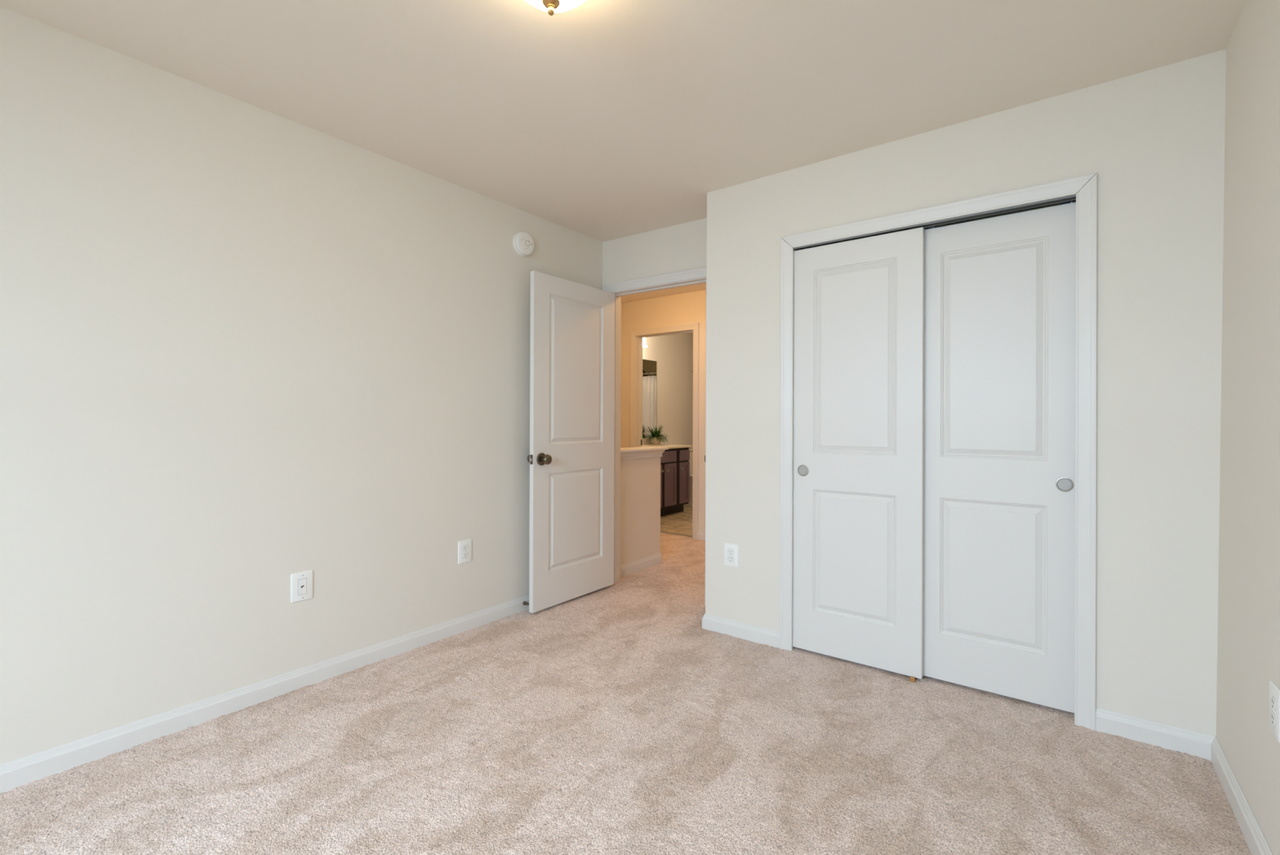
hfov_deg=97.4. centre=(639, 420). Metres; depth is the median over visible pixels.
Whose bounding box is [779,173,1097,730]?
door frame
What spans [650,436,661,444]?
pot
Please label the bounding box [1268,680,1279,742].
wall outlet
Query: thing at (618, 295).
door frame
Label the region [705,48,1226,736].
wall
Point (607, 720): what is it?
floor
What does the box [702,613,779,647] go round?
baseboard
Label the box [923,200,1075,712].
door
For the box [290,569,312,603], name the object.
phone jack
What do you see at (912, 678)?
floor guide
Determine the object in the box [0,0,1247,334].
ceiling
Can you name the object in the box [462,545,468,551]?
receptacle
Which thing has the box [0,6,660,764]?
wall
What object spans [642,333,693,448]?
wall
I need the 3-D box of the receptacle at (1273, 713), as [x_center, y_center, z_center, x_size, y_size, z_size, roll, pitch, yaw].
[1.574,0.741,1.397,0.004,0.032,0.038,0,0,37]
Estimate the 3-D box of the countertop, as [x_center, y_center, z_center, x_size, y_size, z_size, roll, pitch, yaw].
[0.050,0.286,6.887,0.570,0.108,1.302,0,0,37]
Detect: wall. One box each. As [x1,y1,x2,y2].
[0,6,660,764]
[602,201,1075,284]
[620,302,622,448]
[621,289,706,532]
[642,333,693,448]
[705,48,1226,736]
[1216,0,1279,854]
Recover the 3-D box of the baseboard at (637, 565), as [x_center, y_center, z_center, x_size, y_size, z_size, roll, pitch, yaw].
[-0.064,1.132,4.408,0.148,0.102,0.634,0,0,37]
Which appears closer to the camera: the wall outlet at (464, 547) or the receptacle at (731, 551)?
the receptacle at (731, 551)
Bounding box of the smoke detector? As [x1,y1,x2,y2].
[512,231,533,256]
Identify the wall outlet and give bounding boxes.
[457,538,471,564]
[724,542,738,567]
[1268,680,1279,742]
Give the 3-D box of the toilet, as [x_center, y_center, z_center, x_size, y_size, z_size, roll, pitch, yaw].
[0.779,0.781,7.718,0.720,0.775,0.420,0,0,37]
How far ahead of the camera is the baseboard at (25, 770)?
2.20 m
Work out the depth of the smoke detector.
3.39 m
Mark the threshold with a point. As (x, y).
(660, 531)
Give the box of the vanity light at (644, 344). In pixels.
[642,337,647,347]
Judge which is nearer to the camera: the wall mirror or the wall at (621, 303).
the wall at (621, 303)
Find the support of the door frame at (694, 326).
attached to the wall at (689, 307)
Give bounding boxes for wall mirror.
[642,359,657,438]
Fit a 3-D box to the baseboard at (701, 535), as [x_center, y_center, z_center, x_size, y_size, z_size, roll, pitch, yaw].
[1.696,1.138,4.668,2.824,0.102,0.014,0,0,37]
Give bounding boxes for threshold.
[660,531,692,537]
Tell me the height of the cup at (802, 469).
0.044 m
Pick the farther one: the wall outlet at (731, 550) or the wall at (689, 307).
the wall at (689, 307)
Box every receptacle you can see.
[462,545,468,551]
[462,551,468,558]
[728,548,733,554]
[728,555,733,561]
[1271,695,1275,711]
[1271,711,1275,726]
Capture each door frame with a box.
[602,266,706,583]
[630,322,698,539]
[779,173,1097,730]
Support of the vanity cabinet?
on the floor
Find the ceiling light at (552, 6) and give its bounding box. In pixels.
[524,0,586,15]
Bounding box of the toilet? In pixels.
[683,448,693,506]
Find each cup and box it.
[799,466,807,475]
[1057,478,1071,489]
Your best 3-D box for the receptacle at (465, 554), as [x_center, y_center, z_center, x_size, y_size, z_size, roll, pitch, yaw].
[-0.963,0.742,3.105,0.004,0.032,0.038,0,0,37]
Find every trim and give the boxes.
[620,446,668,452]
[620,449,664,460]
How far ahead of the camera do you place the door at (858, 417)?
2.67 m
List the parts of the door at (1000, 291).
finger pull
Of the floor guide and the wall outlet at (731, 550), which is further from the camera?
the wall outlet at (731, 550)
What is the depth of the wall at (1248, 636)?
1.61 m
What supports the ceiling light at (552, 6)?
attached to the ceiling
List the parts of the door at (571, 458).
latch plate, knob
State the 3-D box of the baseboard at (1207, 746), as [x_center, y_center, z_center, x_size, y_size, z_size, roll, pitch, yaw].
[0.556,1.130,0.313,0.322,0.102,4.308,0,0,37]
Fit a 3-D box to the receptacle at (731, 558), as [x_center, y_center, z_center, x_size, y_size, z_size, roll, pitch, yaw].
[0.493,0.751,3.053,0.034,0.029,0.003,0,0,37]
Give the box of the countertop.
[642,438,692,448]
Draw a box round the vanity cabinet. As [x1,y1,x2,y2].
[660,447,689,515]
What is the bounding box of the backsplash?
[642,438,652,444]
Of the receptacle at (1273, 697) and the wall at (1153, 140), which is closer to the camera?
the receptacle at (1273, 697)
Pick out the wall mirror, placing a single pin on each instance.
(649, 366)
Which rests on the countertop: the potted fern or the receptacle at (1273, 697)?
the potted fern
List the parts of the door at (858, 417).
finger pull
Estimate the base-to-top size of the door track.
0.044 m
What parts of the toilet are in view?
bowl, tank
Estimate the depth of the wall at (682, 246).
3.76 m
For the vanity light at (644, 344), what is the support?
attached to the wall at (673, 353)
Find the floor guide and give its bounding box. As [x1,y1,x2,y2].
[910,675,917,682]
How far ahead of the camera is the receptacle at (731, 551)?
3.05 m
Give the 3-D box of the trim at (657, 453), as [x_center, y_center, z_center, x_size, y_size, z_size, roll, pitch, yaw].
[-0.056,0.265,4.416,0.176,0.058,0.644,0,0,37]
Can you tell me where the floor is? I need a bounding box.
[0,505,1251,854]
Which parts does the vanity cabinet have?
door, drawer, door, door, drawer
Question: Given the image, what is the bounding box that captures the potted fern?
[644,424,668,444]
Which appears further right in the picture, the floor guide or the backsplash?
the floor guide
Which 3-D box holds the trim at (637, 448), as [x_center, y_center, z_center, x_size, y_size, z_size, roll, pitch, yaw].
[-0.050,0.227,4.424,0.216,0.019,0.664,0,0,37]
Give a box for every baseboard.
[0,595,528,793]
[619,552,662,577]
[697,530,705,540]
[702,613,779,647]
[1095,706,1272,854]
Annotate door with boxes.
[527,270,614,613]
[792,226,924,679]
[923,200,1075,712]
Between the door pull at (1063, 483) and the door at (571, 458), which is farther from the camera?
the door at (571, 458)
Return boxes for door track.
[793,194,1075,250]

